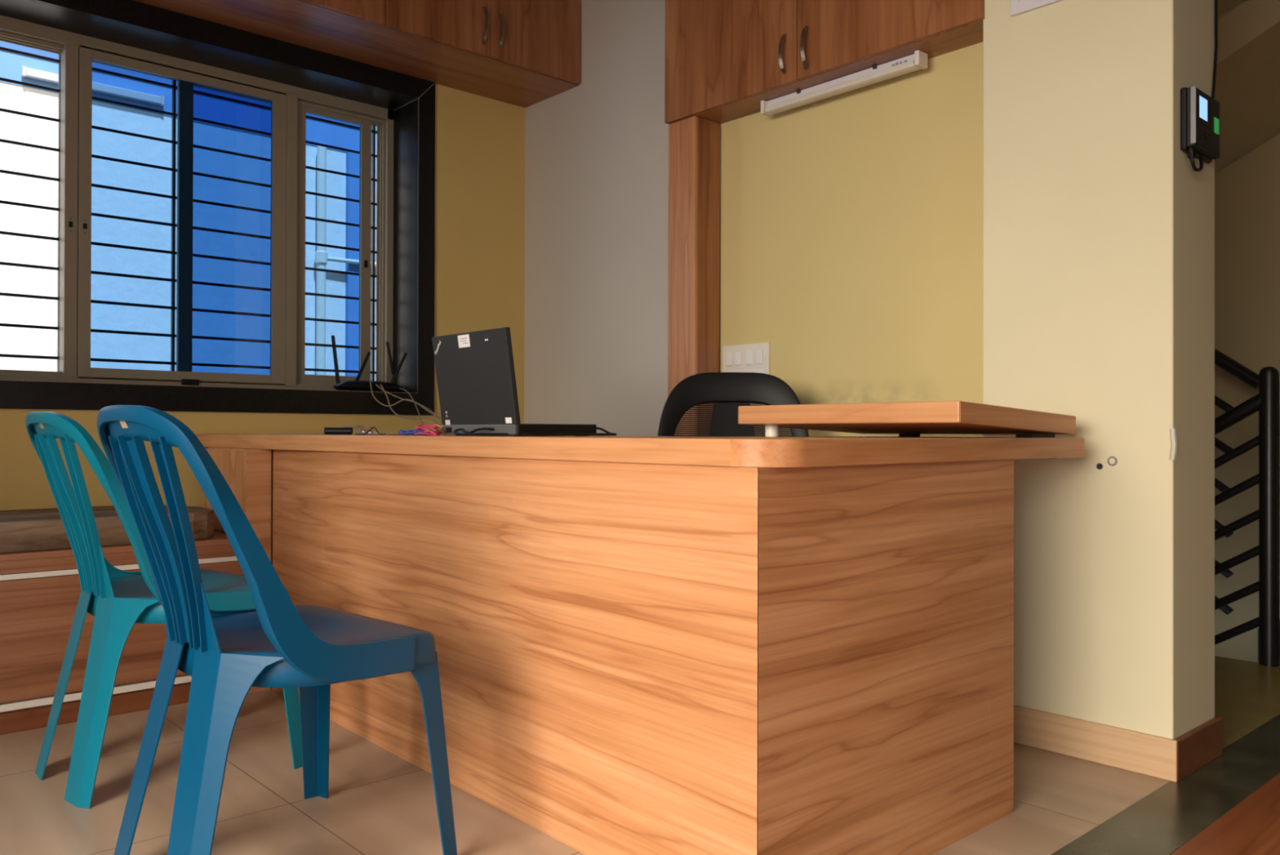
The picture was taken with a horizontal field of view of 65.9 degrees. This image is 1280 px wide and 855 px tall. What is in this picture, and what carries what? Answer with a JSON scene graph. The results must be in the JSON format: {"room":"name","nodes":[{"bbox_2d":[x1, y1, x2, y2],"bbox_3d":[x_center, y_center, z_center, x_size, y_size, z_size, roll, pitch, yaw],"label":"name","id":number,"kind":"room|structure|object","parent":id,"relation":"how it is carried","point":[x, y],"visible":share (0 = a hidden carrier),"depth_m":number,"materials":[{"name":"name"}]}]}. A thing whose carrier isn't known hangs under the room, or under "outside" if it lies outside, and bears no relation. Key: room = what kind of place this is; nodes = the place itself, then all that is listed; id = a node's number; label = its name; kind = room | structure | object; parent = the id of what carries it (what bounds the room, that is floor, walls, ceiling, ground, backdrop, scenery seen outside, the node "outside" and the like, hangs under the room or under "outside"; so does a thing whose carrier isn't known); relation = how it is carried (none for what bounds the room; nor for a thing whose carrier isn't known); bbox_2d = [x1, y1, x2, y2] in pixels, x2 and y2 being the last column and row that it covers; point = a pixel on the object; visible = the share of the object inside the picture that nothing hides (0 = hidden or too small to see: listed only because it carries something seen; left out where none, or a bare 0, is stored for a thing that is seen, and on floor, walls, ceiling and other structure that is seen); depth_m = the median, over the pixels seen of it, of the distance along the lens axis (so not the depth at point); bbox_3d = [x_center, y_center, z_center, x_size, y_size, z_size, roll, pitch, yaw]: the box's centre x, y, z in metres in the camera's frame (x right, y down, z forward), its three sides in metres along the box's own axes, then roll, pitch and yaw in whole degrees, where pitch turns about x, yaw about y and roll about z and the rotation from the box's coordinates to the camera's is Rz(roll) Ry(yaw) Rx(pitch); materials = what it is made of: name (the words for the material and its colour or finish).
{"room":"reception office","nodes":[
{"label":"reception office","id":0,"kind":"room"},
{"bbox_2d":[0,84,524,510],"bbox_3d":[-1.956,-0.689,3.289,4.300,3.000,0.230,0,0,-42],"label":"wall","id":1,"kind":"structure","parent":0,"point":[479,266],"depth_m":4.19,"materials":[{"name":"yellow paint"}]},
{"bbox_2d":[0,46,60,371],"bbox_3d":[-2.093,-0.747,3.388,0.179,1.101,0.016,0,0,-42],"label":"window grille","id":2,"kind":"object","parent":1,"relation":"in","point":[58,120],"depth_m":3.40,"materials":[{"name":"black metal"}]},
{"bbox_2d":[0,14,393,390],"bbox_3d":[-1.940,-0.753,3.472,2.313,1.213,0.110,0,0,-42],"label":"window","id":3,"kind":"structure","parent":1,"relation":"in","point":[215,223],"depth_m":3.72,"materials":[{"name":"glass"}]},
{"bbox_2d":[370,125,377,381],"bbox_3d":[-1.146,-0.746,4.242,0.027,1.094,0.016,0,0,-42],"label":"window grille","id":4,"kind":"object","parent":3,"relation":"attached to","point":[373,251],"depth_m":4.24,"materials":[{"name":"black metal"}]},
{"bbox_2d":[0,0,435,414],"bbox_3d":[-1.871,-0.753,3.396,2.349,1.249,0.274,0,0,-42],"label":"trim","id":5,"kind":"structure","parent":1,"relation":"attached to","point":[405,117],"depth_m":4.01,"materials":[{"name":"black stone"}]},
{"bbox_2d":[331,335,407,391],"bbox_3d":[-1.116,-0.251,4.002,0.318,0.219,0.146,0,0,-42],"label":"router","id":6,"kind":"object","parent":5,"relation":"on","point":[357,384],"visible":0.9,"depth_m":3.94,"materials":[{"name":"black plastic"}]},
{"bbox_2d":[133,0,581,107],"bbox_3d":[-1.771,-1.807,3.014,3.774,0.726,0.430,0,0,-42],"label":"upper cabinet","id":7,"kind":"object","parent":1,"relation":"attached to","point":[522,53],"visible":1,"depth_m":3.79,"materials":[{"name":"laminate"}]},
{"bbox_2d":[370,157,376,381],"bbox_3d":[-1.517,0.099,6.018,0.580,3.452,0.035,0,0,-42],"label":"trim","id":8,"kind":"structure","parent":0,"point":[375,157],"depth_m":5.93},
{"bbox_2d":[0,687,1170,854],"bbox_3d":[-1.073,0.837,2.065,3.985,0.060,2.766,0,0,-42],"label":"floor","id":9,"kind":"structure","parent":0,"point":[379,802],"depth_m":2.13,"materials":[{"name":"beige tile"}]},
{"bbox_2d":[0,530,244,734],"bbox_3d":[-2.259,0.569,2.452,2.322,0.475,0.578,0,0,-42],"label":"base cabinet","id":10,"kind":"object","parent":9,"relation":"on","point":[40,591],"visible":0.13,"depth_m":2.68,"materials":[{"name":"wood laminate"},{"name":"white plastic"}]},
{"bbox_2d":[0,505,213,553],"bbox_3d":[-2.247,0.289,2.410,2.260,0.082,0.459,0,0,-42],"label":"cushion","id":11,"kind":"object","parent":10,"relation":"on","point":[34,529],"visible":0.65,"depth_m":2.76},
{"bbox_2d":[25,411,302,808],"bbox_3d":[-1.156,0.387,2.362,0.518,0.843,0.516,0,0,44],"label":"plastic chair","id":12,"kind":"object","parent":9,"relation":"on","point":[117,599],"visible":0.66,"depth_m":2.19,"materials":[{"name":"teal plastic"}]},
{"bbox_2d":[96,404,457,854],"bbox_3d":[-0.692,0.386,1.818,0.518,0.843,0.516,0,0,43],"label":"plastic chair","id":13,"kind":"object","parent":9,"relation":"on","point":[277,642],"visible":1,"depth_m":1.67,"materials":[{"name":"blue plastic"}]},
{"bbox_2d":[194,400,1084,854],"bbox_3d":[-0.260,0.380,2.872,1.234,0.866,2.634,0,0,-42],"label":"reception desk","id":14,"kind":"object","parent":9,"relation":"on","point":[770,644],"visible":0.81,"depth_m":1.88,"materials":[{"name":"laminate"}]},
{"bbox_2d":[324,426,352,434],"bbox_3d":[-0.918,0.011,3.010,0.082,0.022,0.022,0,0,0],"label":"pouch","id":15,"kind":"object","parent":14,"relation":"on","point":[327,430],"visible":0.98,"depth_m":3.00,"materials":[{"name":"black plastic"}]},
{"bbox_2d":[343,425,379,432],"bbox_3d":[-0.841,0.007,3.030,0.118,0.026,0.074,0,0,30],"label":"bunch","id":16,"kind":"object","parent":14,"relation":"on","point":[356,427],"visible":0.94,"depth_m":3.01,"materials":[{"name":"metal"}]},
{"bbox_2d":[355,426,386,435],"bbox_3d":[-0.760,0.010,2.791,0.161,0.024,0.013,0,0,42],"label":"lead","id":17,"kind":"object","parent":14,"relation":"on","point":[372,427],"visible":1,"depth_m":2.79,"materials":[{"name":"plastic"}]},
{"bbox_2d":[369,379,441,421],"bbox_3d":[-0.787,-0.085,3.626,0.167,0.214,0.876,0,0,-32],"label":"cable","id":18,"kind":"object","parent":14,"relation":"on","point":[370,380],"visible":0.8,"depth_m":3.90,"materials":[{"name":"grey plastic"}]},
{"bbox_2d":[375,383,441,417],"bbox_3d":[-0.697,-0.082,3.365,0.156,0.191,1.394,0,0,-25],"label":"cable","id":19,"kind":"object","parent":14,"relation":"on","point":[375,384],"visible":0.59,"depth_m":3.88,"materials":[{"name":"grey plastic"}]},
{"bbox_2d":[397,429,425,435],"bbox_3d":[-0.603,0.013,2.639,0.056,0.015,0.156,0,0,-42],"label":"lead","id":20,"kind":"object","parent":14,"relation":"on","point":[411,432],"visible":0.78,"depth_m":2.62,"materials":[{"name":"plastic"}]},
{"bbox_2d":[380,383,442,426],"bbox_3d":[-0.783,-0.078,3.599,0.100,0.200,0.939,0,0,-29],"label":"cable","id":21,"kind":"object","parent":14,"relation":"on","point":[393,411],"visible":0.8,"depth_m":3.85,"materials":[{"name":"grey plastic"}]},
{"bbox_2d":[399,387,427,429],"bbox_3d":[-0.814,-0.071,3.674,0.056,0.186,0.816,0,0,-21],"label":"cable","id":22,"kind":"object","parent":14,"relation":"on","point":[399,388],"visible":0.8,"depth_m":3.96,"materials":[{"name":"grey plastic"}]},
{"bbox_2d":[413,424,443,435],"bbox_3d":[-0.559,0.007,2.602,0.062,0.029,0.112,0,0,-42],"label":"lead","id":23,"kind":"object","parent":14,"relation":"on","point":[426,432],"visible":0.96,"depth_m":2.57,"materials":[{"name":"plastic"}]},
{"bbox_2d":[418,424,444,435],"bbox_3d":[-0.560,0.006,2.651,0.035,0.030,0.148,0,0,-42],"label":"lead","id":24,"kind":"object","parent":14,"relation":"on","point":[440,426],"visible":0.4,"depth_m":2.62,"materials":[{"name":"plastic"}]},
{"bbox_2d":[431,326,596,435],"bbox_3d":[-0.328,-0.108,2.558,0.282,0.259,0.340,0,0,-42],"label":"laptop","id":25,"kind":"object","parent":14,"relation":"on","point":[475,371],"visible":0.98,"depth_m":2.45,"materials":[{"name":"black plastic"}]},
{"bbox_2d":[453,426,616,435],"bbox_3d":[-0.259,0.010,2.446,0.414,0.020,0.161,0,0,-6],"label":"lead","id":26,"kind":"object","parent":14,"relation":"on","point":[465,433],"visible":1,"depth_m":2.42,"materials":[{"name":"black plastic"}]},
{"bbox_2d":[596,426,609,432],"bbox_3d":[-0.094,0.009,2.558,0.068,0.024,0.008,0,0,-16],"label":"lead","id":27,"kind":"object","parent":14,"relation":"on","point":[597,428],"visible":0.59,"depth_m":2.56,"materials":[{"name":"black plastic"}]},
{"bbox_2d":[194,433,1083,467],"bbox_3d":[-0.249,0.046,2.883,1.193,0.045,2.633,0,0,-42],"label":"countertop","id":28,"kind":"structure","parent":14,"relation":"on","point":[705,451],"depth_m":2.05,"materials":[{"name":"laminate"}]},
{"bbox_2d":[667,115,719,435],"bbox_3d":[0.191,-0.134,3.534,0.123,1.903,0.136,0,0,-42],"label":"support post","id":29,"kind":"object","parent":9,"relation":"on","point":[694,142],"visible":0.39,"depth_m":3.49,"materials":[{"name":"laminate"}]},
{"bbox_2d":[657,372,808,436],"bbox_3d":[0.280,0.321,2.837,0.590,0.986,0.523,0,0,1],"label":"office chair","id":30,"kind":"object","parent":9,"relation":"on","point":[727,391],"visible":0.19,"depth_m":3.04,"materials":[{"name":"black plastic"}]},
{"bbox_2d":[1050,713,1279,854],"bbox_3d":[0.875,0.841,1.860,6.600,0.061,0.150,0,0,-42],"label":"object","id":31,"kind":"structure","parent":9,"relation":"on","point":[1166,818],"depth_m":2.13,"materials":[{"name":"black stone"}]},
{"bbox_2d":[524,0,669,435],"bbox_3d":[-0.080,-0.680,4.065,0.155,3.000,1.136,0,0,-42],"label":"wall","id":32,"kind":"structure","parent":0,"point":[597,149],"depth_m":4.03,"materials":[{"name":"white paint"}]},
{"bbox_2d":[719,41,982,436],"bbox_3d":[0.704,-0.682,3.198,0.155,3.000,1.200,0,0,-42],"label":"wall niche","id":33,"kind":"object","parent":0,"point":[851,223],"visible":0.33,"depth_m":3.09,"materials":[{"name":"yellow paint"}]},
{"bbox_2d":[722,342,770,374],"bbox_3d":[0.366,-0.214,3.439,0.018,0.153,0.215,0,0,-42],"label":"board","id":34,"kind":"object","parent":33,"relation":"attached to","point":[755,357],"visible":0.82,"depth_m":3.42,"materials":[{"name":"white plastic"}]},
{"bbox_2d":[725,352,732,365],"bbox_3d":[0.315,-0.241,3.487,0.006,0.047,0.028,0,0,-42],"label":"switch","id":35,"kind":"object","parent":34,"relation":"attached to","point":[728,355],"depth_m":3.48,"materials":[{"name":"white plastic"}]},
{"bbox_2d":[734,351,741,365],"bbox_3d":[0.343,-0.241,3.455,0.006,0.047,0.028,0,0,-42],"label":"switch","id":36,"kind":"object","parent":34,"relation":"attached to","point":[737,354],"depth_m":3.45,"materials":[{"name":"white plastic"}]},
{"bbox_2d":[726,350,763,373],"bbox_3d":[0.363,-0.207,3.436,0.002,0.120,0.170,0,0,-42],"label":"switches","id":37,"kind":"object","parent":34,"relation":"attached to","point":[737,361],"depth_m":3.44,"materials":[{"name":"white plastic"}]},
{"bbox_2d":[745,351,751,364],"bbox_3d":[0.376,-0.241,3.420,0.006,0.047,0.028,0,0,-42],"label":"switch","id":38,"kind":"object","parent":34,"relation":"attached to","point":[748,353],"depth_m":3.42,"materials":[{"name":"white plastic"}]},
{"bbox_2d":[755,350,762,364],"bbox_3d":[0.408,-0.241,3.383,0.006,0.047,0.028,0,0,-42],"label":"switch","id":39,"kind":"object","parent":34,"relation":"attached to","point":[758,353],"depth_m":3.38,"materials":[{"name":"white plastic"}]},
{"bbox_2d":[664,0,984,124],"bbox_3d":[0.547,-1.626,3.130,0.176,1.075,1.226,0,0,-42],"label":"upper cabinet","id":40,"kind":"object","parent":33,"relation":"attached to","point":[723,58],"visible":0.99,"depth_m":3.14,"materials":[{"name":"laminate"}]},
{"bbox_2d":[760,49,927,116],"bbox_3d":[0.620,-1.067,3.084,0.048,0.044,0.600,0,0,-42],"label":"tube light","id":41,"kind":"object","parent":40,"relation":"attached to","point":[918,60],"visible":1,"depth_m":3.05,"materials":[{"name":"white plastic"}]},
{"bbox_2d":[982,0,1214,738],"bbox_3d":[1.179,-0.684,2.561,0.278,3.000,0.476,0,0,-42],"label":"wall pillar","id":42,"kind":"structure","parent":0,"point":[1099,228],"depth_m":2.42,"materials":[{"name":"beige paint"}]},
{"bbox_2d":[1010,0,1062,16],"bbox_3d":[1.028,-1.159,2.507,0.022,0.172,0.188,0,0,-42],"label":"wall plate","id":43,"kind":"object","parent":42,"relation":"attached to","point":[1017,6],"visible":1,"depth_m":2.55,"materials":[{"name":"white plastic"}]},
{"bbox_2d":[1013,704,1177,781],"bbox_3d":[1.072,0.767,2.452,0.012,0.095,0.488,0,0,-42],"label":"baseboard","id":44,"kind":"structure","parent":42,"relation":"attached to","point":[1146,753],"depth_m":2.40,"materials":[{"name":"beige wood"}]},
{"bbox_2d":[1096,462,1102,469],"bbox_3d":[1.120,0.095,2.410,0.003,0.016,0.016,0,0,-42],"label":"screw hole","id":45,"kind":"object","parent":42,"relation":"attached to","point":[1099,465],"visible":1,"depth_m":2.41,"materials":[{"name":"black"}]},
{"bbox_2d":[1106,456,1117,466],"bbox_3d":[1.141,0.081,2.388,0.003,0.024,0.024,0,0,-42],"label":"plug","id":46,"kind":"object","parent":42,"relation":"attached to","point":[1112,460],"visible":1,"depth_m":2.39,"materials":[{"name":"beige paint"}]},
{"bbox_2d":[1168,427,1177,460],"bbox_3d":[1.233,0.039,2.284,0.013,0.074,0.018,0,0,-5],"label":"chip","id":47,"kind":"object","parent":42,"relation":"attached to","point":[1173,430],"visible":1,"depth_m":2.28,"materials":[{"name":"white paint"}]},
{"bbox_2d":[1173,715,1222,782],"bbox_3d":[1.340,0.768,2.372,0.302,0.094,0.014,0,0,-42],"label":"baseboard","id":48,"kind":"structure","parent":42,"relation":"attached to","point":[1202,744],"depth_m":2.36,"materials":[{"name":"brown wood"}]},
{"bbox_2d":[1180,85,1219,171],"bbox_3d":[1.342,-0.699,2.362,0.178,0.193,0.036,0,0,-42],"label":"terminal","id":49,"kind":"object","parent":42,"relation":"attached to","point":[1199,112],"visible":1,"depth_m":2.32,"materials":[{"name":"black plastic"}]},
{"bbox_2d":[1211,0,1217,98],"bbox_3d":[1.425,-1.479,2.454,0.039,1.391,0.007,0,0,-42],"label":"cable","id":50,"kind":"object","parent":42,"relation":"attached to","point":[1215,1],"visible":0.83,"depth_m":2.46,"materials":[{"name":"black plastic"}]},
{"bbox_2d":[1169,772,1279,854],"bbox_3d":[2.071,0.838,0.535,6.600,0.060,3.420,0,0,-42],"label":"floor","id":51,"kind":"structure","parent":0,"point":[1252,826],"depth_m":1.99,"materials":[{"name":"brown wood"}]},
{"bbox_2d":[1214,0,1279,662],"bbox_3d":[2.442,0.122,3.217,2.460,4.600,6.900,0,0,-42],"label":"wall","id":52,"kind":"structure","parent":0,"point":[1247,189],"depth_m":4.45,"materials":[{"name":"paint"}]},
{"bbox_2d":[1257,619,1279,661],"bbox_3d":[2.433,0.767,3.696,0.665,0.115,0.025,0,0,-42],"label":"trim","id":53,"kind":"structure","parent":52,"relation":"attached to","point":[1279,620],"depth_m":3.57,"materials":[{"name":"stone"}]},
{"bbox_2d":[1214,0,1279,173],"bbox_3d":[2.400,-1.264,4.059,0.990,1.800,3.600,0,0,-42],"label":"stair","id":54,"kind":"structure","parent":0,"point":[1247,89],"depth_m":3.80,"materials":[{"name":"paint"}]},
{"bbox_2d":[1214,655,1279,748],"bbox_3d":[1.104,0.851,3.738,1.200,0.060,2.330,0,0,-42],"label":"floor","id":55,"kind":"structure","parent":0,"point":[1247,693],"depth_m":3.02,"materials":[{"name":"green stone"}]},
{"bbox_2d":[1214,366,1279,666],"bbox_3d":[1.893,0.547,3.800,0.130,1.515,1.123,0,0,-42],"label":"stair railing","id":56,"kind":"object","parent":55,"relation":"on","point":[1266,402],"visible":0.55,"depth_m":3.42,"materials":[{"name":"black metal"}]},
{"bbox_2d":[1214,348,1258,614],"bbox_3d":[2.171,0.279,4.606,0.055,2.798,1.307,0,0,-42],"label":"stair railing","id":57,"kind":"object","parent":56,"relation":"attached to","point":[1246,375],"visible":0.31,"depth_m":4.22,"materials":[{"name":"black metal"}]},
{"label":"outside","id":58,"kind":"structure","parent":0,"visible":0},
{"bbox_2d":[0,81,58,371],"bbox_3d":[-2.639,-0.782,5.165,10.000,5.200,0.200,0,0,-42],"label":"wall","id":59,"kind":"structure","parent":58,"point":[14,127],"depth_m":4.75,"materials":[{"name":"white paint"}]},
{"bbox_2d":[21,66,58,84],"bbox_3d":[-2.717,-1.698,4.933,0.635,0.046,0.029,0,0,-42],"label":"tube light","id":60,"kind":"object","parent":59,"relation":"attached to","point":[25,72],"visible":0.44,"depth_m":4.76,"materials":[{"name":"white plastic"}]},
{"bbox_2d":[0,49,376,155],"bbox_3d":[-2.569,-1.708,5.093,10.000,0.148,0.004,0,0,-42],"label":"trim","id":61,"kind":"structure","parent":59,"relation":"attached to","point":[11,64],"depth_m":4.74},
{"bbox_2d":[0,40,376,133],"bbox_3d":[-2.567,-2.132,5.094,10.000,0.700,0.007,0,0,-42],"label":"trim","id":62,"kind":"structure","parent":59,"relation":"attached to","point":[2,44],"depth_m":4.75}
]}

